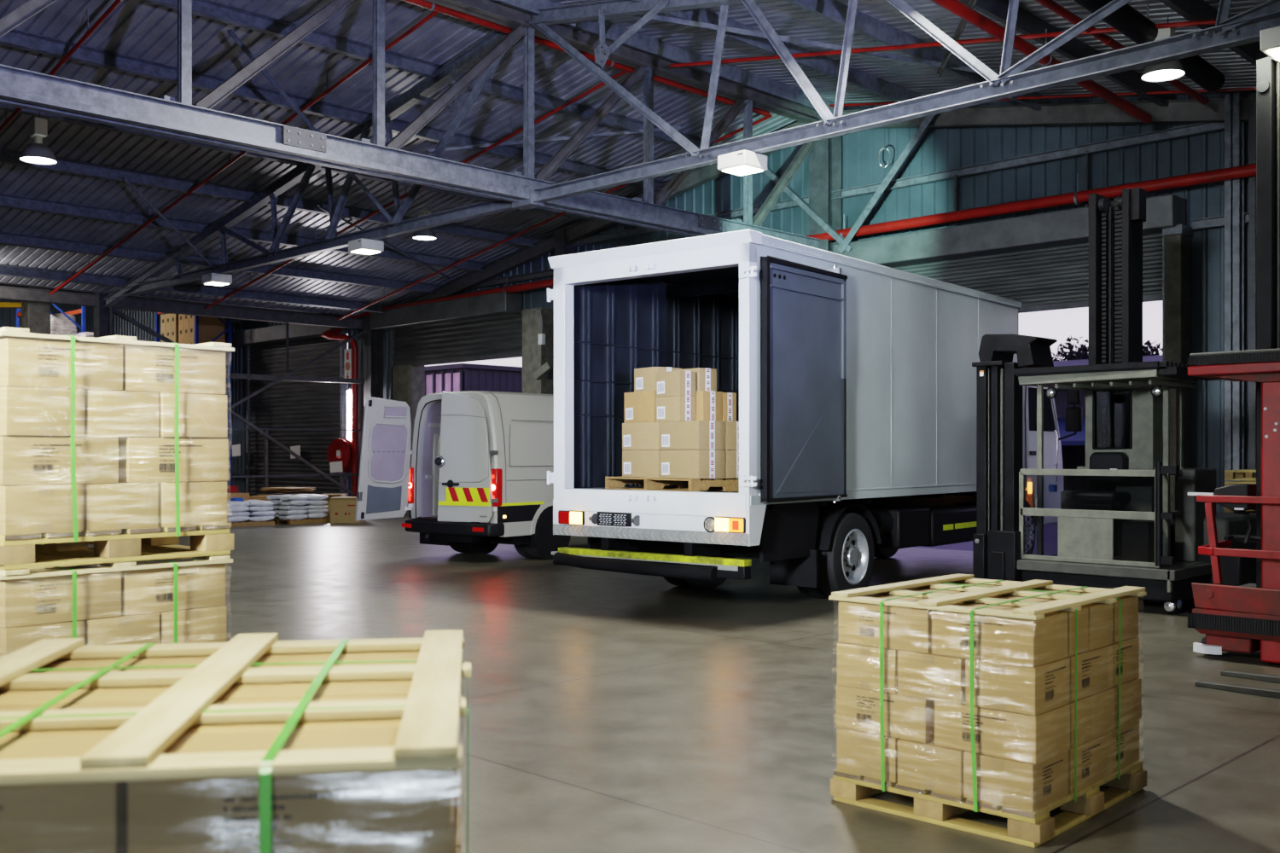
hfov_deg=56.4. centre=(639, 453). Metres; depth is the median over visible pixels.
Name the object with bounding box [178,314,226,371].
load
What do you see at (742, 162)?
lamp
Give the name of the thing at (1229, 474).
pallet
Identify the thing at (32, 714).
strap
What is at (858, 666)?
carton
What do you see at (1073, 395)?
mirror
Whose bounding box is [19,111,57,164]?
pendant lamp
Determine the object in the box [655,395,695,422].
cardboard box
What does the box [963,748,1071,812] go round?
carton
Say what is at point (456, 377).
shed
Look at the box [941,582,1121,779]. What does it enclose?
strap
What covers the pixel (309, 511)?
bag
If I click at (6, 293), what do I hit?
beam
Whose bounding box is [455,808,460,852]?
carton
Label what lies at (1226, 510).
pallet
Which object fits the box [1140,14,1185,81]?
pendant lamp
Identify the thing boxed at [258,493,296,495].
carton
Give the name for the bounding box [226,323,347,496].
door
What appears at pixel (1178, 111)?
rafter
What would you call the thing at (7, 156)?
beam
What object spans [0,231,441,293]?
beam
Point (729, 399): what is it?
cardboard box
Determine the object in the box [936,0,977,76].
brace
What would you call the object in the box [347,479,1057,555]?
ground
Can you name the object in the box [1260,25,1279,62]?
lamp
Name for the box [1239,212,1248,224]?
wall girt
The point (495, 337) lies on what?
curtain
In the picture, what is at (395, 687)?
carton
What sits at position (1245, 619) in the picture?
red order picker
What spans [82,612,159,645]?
carton
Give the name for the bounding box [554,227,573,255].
steel column
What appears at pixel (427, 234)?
pendant lamp
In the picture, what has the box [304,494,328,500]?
bag
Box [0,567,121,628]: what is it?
carton
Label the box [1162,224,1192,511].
concrete post
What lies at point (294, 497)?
bag
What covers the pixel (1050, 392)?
work lamp
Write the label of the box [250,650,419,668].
carton
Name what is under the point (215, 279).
lamp
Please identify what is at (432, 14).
pipe
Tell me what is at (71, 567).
carton
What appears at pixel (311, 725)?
carton
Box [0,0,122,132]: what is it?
pipe
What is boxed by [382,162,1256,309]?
pipe
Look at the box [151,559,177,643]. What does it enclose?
strap
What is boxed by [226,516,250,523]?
bag
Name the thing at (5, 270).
beam
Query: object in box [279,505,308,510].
bag
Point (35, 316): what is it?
concrete pillar
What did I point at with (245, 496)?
cardboard box
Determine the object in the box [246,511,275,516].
bag
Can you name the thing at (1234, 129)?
steel column
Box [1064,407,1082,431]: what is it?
mirror
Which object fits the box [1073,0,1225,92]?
duct pipe
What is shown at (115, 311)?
rod
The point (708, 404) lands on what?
cardboard box
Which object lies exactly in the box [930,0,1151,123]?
pipe
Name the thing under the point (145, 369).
carton
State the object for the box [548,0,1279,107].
ceiling
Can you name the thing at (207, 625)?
carton
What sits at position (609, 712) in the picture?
floor
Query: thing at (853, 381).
box truck
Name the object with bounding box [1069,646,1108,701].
carton
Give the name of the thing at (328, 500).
cardboard box
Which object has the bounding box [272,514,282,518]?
bag
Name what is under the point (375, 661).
strap
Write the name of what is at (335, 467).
notice sheet
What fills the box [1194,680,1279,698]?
tine
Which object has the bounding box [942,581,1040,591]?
carton
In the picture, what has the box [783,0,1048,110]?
roof purlin
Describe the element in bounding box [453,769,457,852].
carton
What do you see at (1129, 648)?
carton
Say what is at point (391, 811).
carton
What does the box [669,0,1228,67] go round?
pipe
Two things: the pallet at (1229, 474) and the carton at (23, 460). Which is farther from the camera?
the pallet at (1229, 474)
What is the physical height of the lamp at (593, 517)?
0.113 m
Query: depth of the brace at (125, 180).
21.71 m
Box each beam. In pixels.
[0,29,665,191]
[0,104,595,221]
[0,147,541,248]
[0,192,489,272]
[0,231,441,293]
[0,282,351,316]
[0,285,364,330]
[409,268,553,298]
[831,122,1224,199]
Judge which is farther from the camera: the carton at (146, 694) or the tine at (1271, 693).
the tine at (1271, 693)
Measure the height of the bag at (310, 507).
0.154 m
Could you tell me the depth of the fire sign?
32.64 m
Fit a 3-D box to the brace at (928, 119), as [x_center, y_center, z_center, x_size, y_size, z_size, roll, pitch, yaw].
[4.273,-4.677,20.387,2.095,2.334,0.127,0,0,45]
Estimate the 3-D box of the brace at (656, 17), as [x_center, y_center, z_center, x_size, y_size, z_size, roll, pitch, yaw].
[2.780,-5.463,16.169,6.249,0.687,0.067,0,0,-10]
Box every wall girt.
[566,196,808,247]
[1189,215,1224,230]
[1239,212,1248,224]
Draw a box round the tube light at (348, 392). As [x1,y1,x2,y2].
[346,389,351,442]
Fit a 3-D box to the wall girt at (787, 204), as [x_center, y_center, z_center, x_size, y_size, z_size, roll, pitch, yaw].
[0.772,-4.680,24.451,6.900,0.140,0.106,0,0,45]
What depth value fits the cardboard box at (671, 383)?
12.52 m
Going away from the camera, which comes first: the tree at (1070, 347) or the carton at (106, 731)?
the carton at (106, 731)
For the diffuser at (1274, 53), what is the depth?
9.85 m
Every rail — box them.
[225,372,364,383]
[226,427,362,430]
[228,473,359,477]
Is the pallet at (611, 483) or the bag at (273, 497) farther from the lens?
the bag at (273, 497)
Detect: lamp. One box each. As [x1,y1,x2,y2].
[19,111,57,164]
[202,273,232,285]
[348,238,383,255]
[407,467,413,507]
[412,209,436,240]
[491,468,502,511]
[558,510,584,524]
[588,513,597,523]
[630,515,639,526]
[703,517,715,532]
[715,517,745,533]
[717,149,767,175]
[1045,387,1057,398]
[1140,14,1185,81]
[1150,385,1163,397]
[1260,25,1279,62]
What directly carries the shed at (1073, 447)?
on the ground
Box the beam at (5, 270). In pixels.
[0,264,394,313]
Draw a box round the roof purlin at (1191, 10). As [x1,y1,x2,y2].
[1158,0,1262,66]
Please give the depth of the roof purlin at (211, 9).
17.64 m
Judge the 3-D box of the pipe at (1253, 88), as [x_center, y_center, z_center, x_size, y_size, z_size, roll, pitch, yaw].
[5.845,-5.390,18.133,7.207,1.278,0.040,0,0,45]
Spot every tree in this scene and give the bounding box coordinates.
[1051,334,1088,360]
[1066,339,1162,360]
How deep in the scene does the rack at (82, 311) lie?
37.45 m
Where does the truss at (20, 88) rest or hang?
attached to the steel column at (825, 155)
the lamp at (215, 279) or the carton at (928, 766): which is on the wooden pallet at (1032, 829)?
the carton at (928, 766)
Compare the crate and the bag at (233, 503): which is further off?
the crate
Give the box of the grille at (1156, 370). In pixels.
[1014,360,1218,380]
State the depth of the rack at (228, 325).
36.73 m
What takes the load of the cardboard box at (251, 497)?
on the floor
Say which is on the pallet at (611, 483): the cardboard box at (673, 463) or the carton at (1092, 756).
the cardboard box at (673, 463)
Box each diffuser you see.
[205,282,228,285]
[351,249,380,255]
[721,165,762,175]
[1266,47,1279,61]
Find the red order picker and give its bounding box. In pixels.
[1186,52,1279,663]
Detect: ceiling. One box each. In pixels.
[0,0,797,316]
[6,281,353,315]
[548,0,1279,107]
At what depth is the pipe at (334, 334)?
32.33 m
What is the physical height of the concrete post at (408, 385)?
3.950 m
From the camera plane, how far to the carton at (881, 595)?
5.79 m
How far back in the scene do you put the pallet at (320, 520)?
27.94 m
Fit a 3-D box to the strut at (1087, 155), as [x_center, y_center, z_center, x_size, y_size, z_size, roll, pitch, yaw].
[6.894,-4.200,18.410,0.040,0.900,0.070,0,0,45]
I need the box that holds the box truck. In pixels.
[546,229,1082,598]
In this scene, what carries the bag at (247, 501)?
on the bag
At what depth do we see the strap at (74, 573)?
5.04 m
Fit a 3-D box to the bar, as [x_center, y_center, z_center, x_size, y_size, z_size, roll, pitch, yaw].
[-15.038,-3.460,27.895,1.487,0.150,0.110,0,0,7]
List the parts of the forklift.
kick panel, cabin frame, seat, lift chain, seat post, panel, gate post, plate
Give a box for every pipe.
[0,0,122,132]
[49,11,439,295]
[206,70,627,308]
[320,311,370,496]
[337,114,771,320]
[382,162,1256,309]
[401,0,769,116]
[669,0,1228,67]
[829,87,1256,106]
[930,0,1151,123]
[1035,0,1208,104]
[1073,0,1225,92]
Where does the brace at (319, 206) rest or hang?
attached to the beam at (7, 156)
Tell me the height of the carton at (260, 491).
0.020 m
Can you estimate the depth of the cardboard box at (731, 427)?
12.40 m
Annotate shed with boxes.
[347,363,522,479]
[1022,354,1162,491]
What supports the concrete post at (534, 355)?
on the floor
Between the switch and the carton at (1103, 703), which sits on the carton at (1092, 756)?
the carton at (1103, 703)
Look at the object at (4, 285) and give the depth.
30.34 m
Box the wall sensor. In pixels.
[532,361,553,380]
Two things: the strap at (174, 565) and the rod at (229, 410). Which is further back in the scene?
the rod at (229, 410)
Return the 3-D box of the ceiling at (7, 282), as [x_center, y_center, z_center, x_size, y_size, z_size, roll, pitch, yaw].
[-23.388,-5.296,28.983,17.980,3.200,28.300,0,0,45]
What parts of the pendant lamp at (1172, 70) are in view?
lamp shade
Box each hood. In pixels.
[226,323,345,348]
[370,291,522,331]
[832,193,1185,267]
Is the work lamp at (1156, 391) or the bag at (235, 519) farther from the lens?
the bag at (235, 519)
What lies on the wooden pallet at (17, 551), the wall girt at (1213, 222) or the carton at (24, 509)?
the carton at (24, 509)
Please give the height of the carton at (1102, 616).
0.200 m
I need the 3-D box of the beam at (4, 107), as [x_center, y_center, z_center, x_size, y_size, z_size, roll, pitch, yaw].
[-10.641,-5.161,16.263,0.133,0.233,27.750,0,0,45]
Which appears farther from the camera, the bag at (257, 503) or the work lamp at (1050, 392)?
the bag at (257, 503)
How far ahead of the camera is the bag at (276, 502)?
27.97 m
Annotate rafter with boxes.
[371,121,806,330]
[842,97,1248,128]
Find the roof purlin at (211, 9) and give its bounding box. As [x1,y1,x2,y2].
[140,0,721,146]
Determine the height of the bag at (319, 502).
0.157 m
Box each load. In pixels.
[50,313,78,335]
[73,331,93,337]
[136,338,152,342]
[160,313,178,343]
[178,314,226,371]
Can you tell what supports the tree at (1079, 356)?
on the ground
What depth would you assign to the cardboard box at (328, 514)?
28.85 m
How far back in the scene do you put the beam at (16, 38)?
18.31 m
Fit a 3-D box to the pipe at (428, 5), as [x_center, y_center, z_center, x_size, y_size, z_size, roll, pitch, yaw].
[-6.731,-6.116,11.936,0.130,0.418,25.500,0,0,45]
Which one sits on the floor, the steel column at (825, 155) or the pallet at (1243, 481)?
the steel column at (825, 155)
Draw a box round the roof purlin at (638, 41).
[492,0,835,115]
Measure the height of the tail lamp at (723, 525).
0.146 m
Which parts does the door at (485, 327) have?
guide rail, rail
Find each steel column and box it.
[93,292,111,337]
[364,316,382,403]
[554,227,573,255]
[808,110,841,252]
[1224,92,1244,482]
[1248,93,1256,510]
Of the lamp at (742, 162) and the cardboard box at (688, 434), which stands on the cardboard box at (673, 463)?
the cardboard box at (688, 434)
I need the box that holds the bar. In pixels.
[0,302,21,308]
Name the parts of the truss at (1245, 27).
gusset plate, joint plate, gusset plate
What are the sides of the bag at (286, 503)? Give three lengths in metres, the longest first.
0.564 x 0.500 x 0.146 m
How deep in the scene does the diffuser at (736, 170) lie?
13.92 m
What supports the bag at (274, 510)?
on the bag at (276, 516)
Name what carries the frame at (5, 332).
on the carton at (24, 362)
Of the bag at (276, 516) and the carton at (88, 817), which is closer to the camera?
the carton at (88, 817)
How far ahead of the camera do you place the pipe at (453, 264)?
26.49 m
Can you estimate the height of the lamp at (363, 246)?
0.185 m
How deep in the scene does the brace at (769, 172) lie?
21.54 m
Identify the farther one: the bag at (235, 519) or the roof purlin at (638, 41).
the bag at (235, 519)
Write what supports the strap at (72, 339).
attached to the film
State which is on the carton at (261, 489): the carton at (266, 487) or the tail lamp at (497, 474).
the carton at (266, 487)
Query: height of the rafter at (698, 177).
2.936 m
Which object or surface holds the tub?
on the bag at (233, 503)
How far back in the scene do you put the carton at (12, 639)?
4.94 m
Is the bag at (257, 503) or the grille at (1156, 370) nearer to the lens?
the grille at (1156, 370)
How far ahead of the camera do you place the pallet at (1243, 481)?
15.19 m
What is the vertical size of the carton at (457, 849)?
0.202 m
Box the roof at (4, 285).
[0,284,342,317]
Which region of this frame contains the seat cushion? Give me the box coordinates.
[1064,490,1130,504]
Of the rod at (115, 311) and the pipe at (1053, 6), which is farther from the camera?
the rod at (115, 311)
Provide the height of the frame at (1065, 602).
0.036 m
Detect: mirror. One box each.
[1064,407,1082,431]
[1067,389,1080,404]
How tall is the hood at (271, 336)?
0.440 m
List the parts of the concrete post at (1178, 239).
cap plate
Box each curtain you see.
[249,337,339,495]
[394,310,522,364]
[891,232,1162,306]
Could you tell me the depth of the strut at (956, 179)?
19.97 m
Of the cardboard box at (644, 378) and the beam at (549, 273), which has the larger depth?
the beam at (549, 273)
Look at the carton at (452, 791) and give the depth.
2.38 m
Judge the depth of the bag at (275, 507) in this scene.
27.99 m
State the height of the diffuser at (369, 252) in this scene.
0.014 m
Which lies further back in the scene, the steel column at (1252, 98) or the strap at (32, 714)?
the steel column at (1252, 98)
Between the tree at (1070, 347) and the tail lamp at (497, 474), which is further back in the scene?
the tree at (1070, 347)
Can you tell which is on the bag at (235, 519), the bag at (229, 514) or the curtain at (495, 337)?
the bag at (229, 514)
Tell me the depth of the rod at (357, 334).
30.74 m
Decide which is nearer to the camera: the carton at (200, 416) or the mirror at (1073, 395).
the carton at (200, 416)
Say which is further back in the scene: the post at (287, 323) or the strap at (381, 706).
the post at (287, 323)
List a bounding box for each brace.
[122,176,212,267]
[226,29,391,221]
[317,204,449,279]
[428,126,680,152]
[632,14,1058,87]
[762,166,852,252]
[837,114,935,253]
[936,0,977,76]
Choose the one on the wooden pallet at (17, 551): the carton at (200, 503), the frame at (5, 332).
the carton at (200, 503)
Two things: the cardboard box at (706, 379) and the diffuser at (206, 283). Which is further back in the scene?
the diffuser at (206, 283)
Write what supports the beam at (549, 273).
attached to the rafter at (698, 177)
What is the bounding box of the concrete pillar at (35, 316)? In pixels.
[21,286,50,334]
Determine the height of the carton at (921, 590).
0.200 m
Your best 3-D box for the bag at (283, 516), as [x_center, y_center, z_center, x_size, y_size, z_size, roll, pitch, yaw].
[-8.095,1.487,27.885,0.500,0.158,0.556,0,0,44]
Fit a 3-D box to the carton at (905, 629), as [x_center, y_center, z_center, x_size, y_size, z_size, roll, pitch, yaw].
[1.217,0.800,5.623,0.478,0.200,0.294,0,0,43]
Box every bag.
[226,500,249,507]
[226,506,249,511]
[226,512,250,517]
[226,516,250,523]
[243,500,261,502]
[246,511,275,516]
[247,500,273,506]
[247,506,273,511]
[248,516,273,521]
[266,494,292,500]
[267,500,285,506]
[268,504,284,510]
[270,509,285,514]
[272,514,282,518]
[278,509,307,515]
[279,494,308,500]
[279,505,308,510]
[279,514,307,520]
[280,500,308,506]
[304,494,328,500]
[304,509,329,513]
[304,513,327,518]
[305,504,328,509]
[306,500,327,505]
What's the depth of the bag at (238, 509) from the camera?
26.73 m
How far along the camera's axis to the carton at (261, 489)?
29.45 m
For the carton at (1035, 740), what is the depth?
5.14 m
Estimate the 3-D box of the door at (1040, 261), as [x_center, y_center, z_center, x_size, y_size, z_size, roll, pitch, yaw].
[5.718,-1.030,19.355,5.900,5.360,0.560,0,0,45]
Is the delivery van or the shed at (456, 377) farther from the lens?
the shed at (456, 377)
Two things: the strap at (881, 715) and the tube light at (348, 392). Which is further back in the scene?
the tube light at (348, 392)
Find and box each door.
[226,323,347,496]
[370,291,522,400]
[832,193,1185,511]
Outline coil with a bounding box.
[878,147,890,168]
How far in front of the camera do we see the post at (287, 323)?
30.65 m
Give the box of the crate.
[226,485,238,493]
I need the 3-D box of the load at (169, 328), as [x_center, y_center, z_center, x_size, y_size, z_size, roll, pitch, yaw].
[-14.454,-3.425,37.826,1.150,1.890,1.050,0,0,45]
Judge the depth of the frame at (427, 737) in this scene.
2.15 m
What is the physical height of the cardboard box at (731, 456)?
0.296 m
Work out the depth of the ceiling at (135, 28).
20.83 m
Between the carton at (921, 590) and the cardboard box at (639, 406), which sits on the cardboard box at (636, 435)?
the cardboard box at (639, 406)
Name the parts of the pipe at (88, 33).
hanger rod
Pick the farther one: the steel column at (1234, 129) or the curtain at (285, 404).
the curtain at (285, 404)
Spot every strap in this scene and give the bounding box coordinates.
[0,643,155,738]
[0,705,468,852]
[31,659,468,797]
[52,566,76,638]
[68,335,78,541]
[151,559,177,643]
[174,343,180,536]
[259,639,349,852]
[872,590,1077,802]
[879,580,1005,791]
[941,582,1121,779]
[969,586,1087,812]
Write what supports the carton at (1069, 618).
on the carton at (1092, 666)
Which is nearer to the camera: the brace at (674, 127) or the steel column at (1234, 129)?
the steel column at (1234, 129)
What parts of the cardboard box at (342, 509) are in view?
lid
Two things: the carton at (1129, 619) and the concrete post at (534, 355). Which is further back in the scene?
the concrete post at (534, 355)
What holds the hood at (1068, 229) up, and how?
attached to the door at (1040, 261)
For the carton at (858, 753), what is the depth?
5.56 m
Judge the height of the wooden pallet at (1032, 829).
0.142 m
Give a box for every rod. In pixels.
[106,307,235,380]
[226,329,364,411]
[226,407,354,495]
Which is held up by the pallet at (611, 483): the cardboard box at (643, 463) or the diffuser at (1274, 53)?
the cardboard box at (643, 463)
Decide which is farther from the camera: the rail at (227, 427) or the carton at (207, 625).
the rail at (227, 427)
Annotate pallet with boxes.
[0,523,233,570]
[226,520,274,527]
[269,517,330,524]
[605,476,738,491]
[830,759,1146,848]
[1224,470,1256,480]
[1224,480,1256,486]
[1224,506,1256,513]
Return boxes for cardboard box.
[226,493,249,500]
[249,495,268,500]
[321,494,346,508]
[323,507,330,518]
[330,496,366,523]
[622,422,659,449]
[622,449,660,477]
[624,390,656,423]
[634,366,681,392]
[655,370,695,397]
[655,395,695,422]
[659,420,725,449]
[659,449,725,478]
[674,367,716,391]
[695,390,721,421]
[721,392,736,421]
[724,449,738,478]
[725,421,738,449]
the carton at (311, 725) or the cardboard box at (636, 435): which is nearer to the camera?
the carton at (311, 725)
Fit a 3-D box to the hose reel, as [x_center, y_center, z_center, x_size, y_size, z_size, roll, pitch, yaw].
[-8.032,0.070,32.444,0.840,0.920,0.490,0,0,30]
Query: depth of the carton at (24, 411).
4.96 m
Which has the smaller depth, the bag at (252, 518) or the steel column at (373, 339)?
the bag at (252, 518)
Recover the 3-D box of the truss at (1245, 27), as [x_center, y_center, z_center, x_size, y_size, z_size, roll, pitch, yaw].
[-0.650,-4.510,15.834,32.432,3.297,0.245,0,0,45]
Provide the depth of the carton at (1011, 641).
5.15 m
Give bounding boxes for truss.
[0,0,822,248]
[102,0,1279,308]
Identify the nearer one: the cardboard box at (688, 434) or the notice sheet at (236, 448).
the cardboard box at (688, 434)
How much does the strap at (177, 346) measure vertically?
0.878 m
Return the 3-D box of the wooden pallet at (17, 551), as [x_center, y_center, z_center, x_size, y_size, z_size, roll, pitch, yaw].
[-2.700,0.405,5.620,1.202,0.142,1.045,0,0,41]
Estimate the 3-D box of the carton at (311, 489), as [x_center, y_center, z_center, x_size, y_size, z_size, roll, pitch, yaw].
[-8.763,0.924,29.928,1.100,0.020,0.800,0,0,2]
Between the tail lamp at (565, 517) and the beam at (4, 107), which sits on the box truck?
the tail lamp at (565, 517)
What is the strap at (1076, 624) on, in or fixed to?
attached to the film
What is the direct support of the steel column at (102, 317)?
on the floor
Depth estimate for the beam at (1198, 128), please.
18.91 m
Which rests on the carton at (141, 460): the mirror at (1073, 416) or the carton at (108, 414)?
the carton at (108, 414)
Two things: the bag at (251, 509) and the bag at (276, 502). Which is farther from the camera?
the bag at (276, 502)
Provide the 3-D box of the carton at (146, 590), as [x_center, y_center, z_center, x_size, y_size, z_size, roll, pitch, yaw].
[-2.209,0.616,5.516,0.294,0.196,0.478,0,0,42]
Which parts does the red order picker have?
arm, post, plate, guard rail, guard rail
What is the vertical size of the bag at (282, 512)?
0.146 m
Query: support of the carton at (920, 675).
on the carton at (905, 718)
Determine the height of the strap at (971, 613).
0.878 m
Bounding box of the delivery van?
[354,390,570,559]
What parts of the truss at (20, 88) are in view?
splice plate, splice plate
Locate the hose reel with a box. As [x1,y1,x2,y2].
[326,438,355,472]
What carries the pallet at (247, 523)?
on the floor
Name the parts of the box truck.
panel, header cornice, frame, lashing rail, cross panel, cargo door, rail, chassis frame, air tank, rail, fuel tank, door handle, grab handle, mirror arm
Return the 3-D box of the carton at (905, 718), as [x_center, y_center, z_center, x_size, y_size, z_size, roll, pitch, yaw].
[1.206,1.205,5.636,0.478,0.200,0.294,0,0,43]
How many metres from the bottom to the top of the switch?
0.811 m
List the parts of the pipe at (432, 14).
hanger rod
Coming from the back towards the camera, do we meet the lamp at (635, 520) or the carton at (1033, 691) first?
the lamp at (635, 520)
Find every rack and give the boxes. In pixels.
[15,303,85,336]
[155,312,231,485]
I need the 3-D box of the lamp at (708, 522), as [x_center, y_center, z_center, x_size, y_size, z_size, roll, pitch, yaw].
[0.703,0.713,11.874,0.156,0.156,0.030,0,0,39]
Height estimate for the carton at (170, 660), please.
0.202 m
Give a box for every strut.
[954,174,958,226]
[1085,151,1089,206]
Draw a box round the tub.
[230,497,243,501]
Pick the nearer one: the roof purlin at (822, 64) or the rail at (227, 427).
the roof purlin at (822, 64)
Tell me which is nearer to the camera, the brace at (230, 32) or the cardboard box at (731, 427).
the cardboard box at (731, 427)
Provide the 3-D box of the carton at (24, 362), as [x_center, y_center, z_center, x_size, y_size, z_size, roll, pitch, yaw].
[-2.530,-0.374,5.146,0.294,0.200,0.478,0,0,41]
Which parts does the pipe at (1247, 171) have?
hanger rod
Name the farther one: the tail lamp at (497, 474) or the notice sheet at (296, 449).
the notice sheet at (296, 449)
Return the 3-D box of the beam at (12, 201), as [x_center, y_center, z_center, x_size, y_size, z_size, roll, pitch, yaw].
[-13.413,-4.474,19.006,0.133,0.233,27.750,0,0,45]
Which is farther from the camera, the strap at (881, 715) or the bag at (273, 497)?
the bag at (273, 497)
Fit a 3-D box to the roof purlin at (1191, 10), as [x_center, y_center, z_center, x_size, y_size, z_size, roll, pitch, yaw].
[-0.579,-4.818,6.306,0.133,0.233,27.750,0,0,45]
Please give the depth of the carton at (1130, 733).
5.73 m
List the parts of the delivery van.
lock plate, lock plate, door, panel, moulding, door handle, frame, door, hazard panel, quarter panel, moulding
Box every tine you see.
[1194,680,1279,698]
[1220,669,1279,683]
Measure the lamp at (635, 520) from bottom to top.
0.113 m
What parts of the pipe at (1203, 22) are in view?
hanger rod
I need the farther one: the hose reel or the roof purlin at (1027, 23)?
the hose reel
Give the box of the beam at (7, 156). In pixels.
[0,147,541,248]
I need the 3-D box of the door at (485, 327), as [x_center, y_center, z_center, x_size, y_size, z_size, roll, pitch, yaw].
[-4.798,-1.050,29.762,6.110,5.400,0.560,0,0,45]
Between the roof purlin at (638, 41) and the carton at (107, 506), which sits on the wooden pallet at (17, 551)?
the carton at (107, 506)
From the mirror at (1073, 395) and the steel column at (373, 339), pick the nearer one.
the mirror at (1073, 395)
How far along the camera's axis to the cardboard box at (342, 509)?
28.09 m
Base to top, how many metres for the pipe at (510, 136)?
2.522 m
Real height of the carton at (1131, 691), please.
0.200 m
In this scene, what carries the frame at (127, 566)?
on the carton at (44, 600)
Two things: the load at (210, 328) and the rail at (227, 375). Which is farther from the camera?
the load at (210, 328)
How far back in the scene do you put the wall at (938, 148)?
19.62 m
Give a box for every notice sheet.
[232,443,240,456]
[290,445,300,459]
[329,461,343,472]
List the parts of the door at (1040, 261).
rail, guide rail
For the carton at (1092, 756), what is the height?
0.200 m
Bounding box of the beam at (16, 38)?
[0,29,665,191]
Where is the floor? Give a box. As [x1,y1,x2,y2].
[82,516,1279,852]
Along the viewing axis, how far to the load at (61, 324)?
37.23 m
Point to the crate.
(230, 489)
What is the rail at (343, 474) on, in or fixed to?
attached to the post at (265, 430)
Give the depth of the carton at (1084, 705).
5.33 m
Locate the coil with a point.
(881, 166)
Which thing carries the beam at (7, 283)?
attached to the ceiling at (7, 282)
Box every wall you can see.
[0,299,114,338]
[114,93,1250,512]
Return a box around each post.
[264,429,267,494]
[285,322,288,373]
[391,364,424,516]
[522,307,553,394]
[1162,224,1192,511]
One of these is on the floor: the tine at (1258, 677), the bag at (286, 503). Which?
the tine at (1258, 677)
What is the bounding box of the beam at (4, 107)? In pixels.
[0,104,595,221]
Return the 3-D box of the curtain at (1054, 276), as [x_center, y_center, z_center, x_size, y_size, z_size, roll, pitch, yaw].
[5.833,-2.833,19.500,5.460,1.005,0.034,0,0,45]
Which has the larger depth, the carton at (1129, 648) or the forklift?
the forklift
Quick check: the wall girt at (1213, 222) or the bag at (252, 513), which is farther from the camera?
the bag at (252, 513)
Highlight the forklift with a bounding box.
[971,187,1256,614]
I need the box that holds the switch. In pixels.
[532,309,545,344]
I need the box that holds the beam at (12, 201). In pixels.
[0,192,489,272]
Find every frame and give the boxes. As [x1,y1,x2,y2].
[0,326,234,352]
[0,546,232,580]
[0,629,471,785]
[828,573,1146,620]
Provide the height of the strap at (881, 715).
0.878 m
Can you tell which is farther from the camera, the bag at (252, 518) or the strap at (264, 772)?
the bag at (252, 518)
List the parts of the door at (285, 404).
guide rail, guide rail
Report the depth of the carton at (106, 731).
2.11 m
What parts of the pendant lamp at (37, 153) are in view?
lamp shade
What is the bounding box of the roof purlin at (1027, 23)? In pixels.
[958,0,1175,106]
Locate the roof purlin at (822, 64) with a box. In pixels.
[629,0,924,102]
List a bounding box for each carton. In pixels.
[0,337,122,390]
[0,386,84,436]
[0,436,118,485]
[0,483,83,535]
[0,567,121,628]
[0,620,84,657]
[0,686,172,706]
[0,702,151,739]
[0,735,127,852]
[26,655,210,674]
[29,566,88,571]
[75,482,157,530]
[78,389,158,437]
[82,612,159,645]
[96,559,225,615]
[118,437,228,482]
[122,345,225,395]
[128,727,451,852]
[145,481,226,527]
[148,392,226,438]
[157,605,226,644]
[181,695,407,734]
[216,679,453,791]
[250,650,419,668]
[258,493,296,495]
[260,487,315,488]
[260,490,314,492]
[261,488,310,489]
[262,488,316,490]
[451,769,453,852]
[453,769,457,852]
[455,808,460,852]
[455,847,459,852]
[835,685,934,743]
[837,642,901,694]
[837,727,900,782]
[838,595,959,653]
[872,593,968,605]
[897,650,968,704]
[897,738,966,797]
[903,587,1007,598]
[931,604,1063,667]
[934,700,1065,764]
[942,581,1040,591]
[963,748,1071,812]
[964,602,1088,657]
[965,656,1073,715]
[995,595,1115,651]
[1031,588,1138,642]
[1063,696,1091,750]
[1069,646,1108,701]
[1071,733,1108,793]
[1089,686,1117,739]
[1105,636,1139,688]
[1107,720,1139,774]
[1114,678,1141,728]
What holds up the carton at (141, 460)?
on the carton at (200, 503)
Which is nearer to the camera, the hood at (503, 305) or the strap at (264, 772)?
the strap at (264, 772)
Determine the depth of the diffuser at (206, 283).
23.28 m
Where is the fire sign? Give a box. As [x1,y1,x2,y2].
[344,349,351,378]
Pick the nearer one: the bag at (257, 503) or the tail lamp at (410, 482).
the tail lamp at (410, 482)
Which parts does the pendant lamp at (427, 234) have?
lamp shade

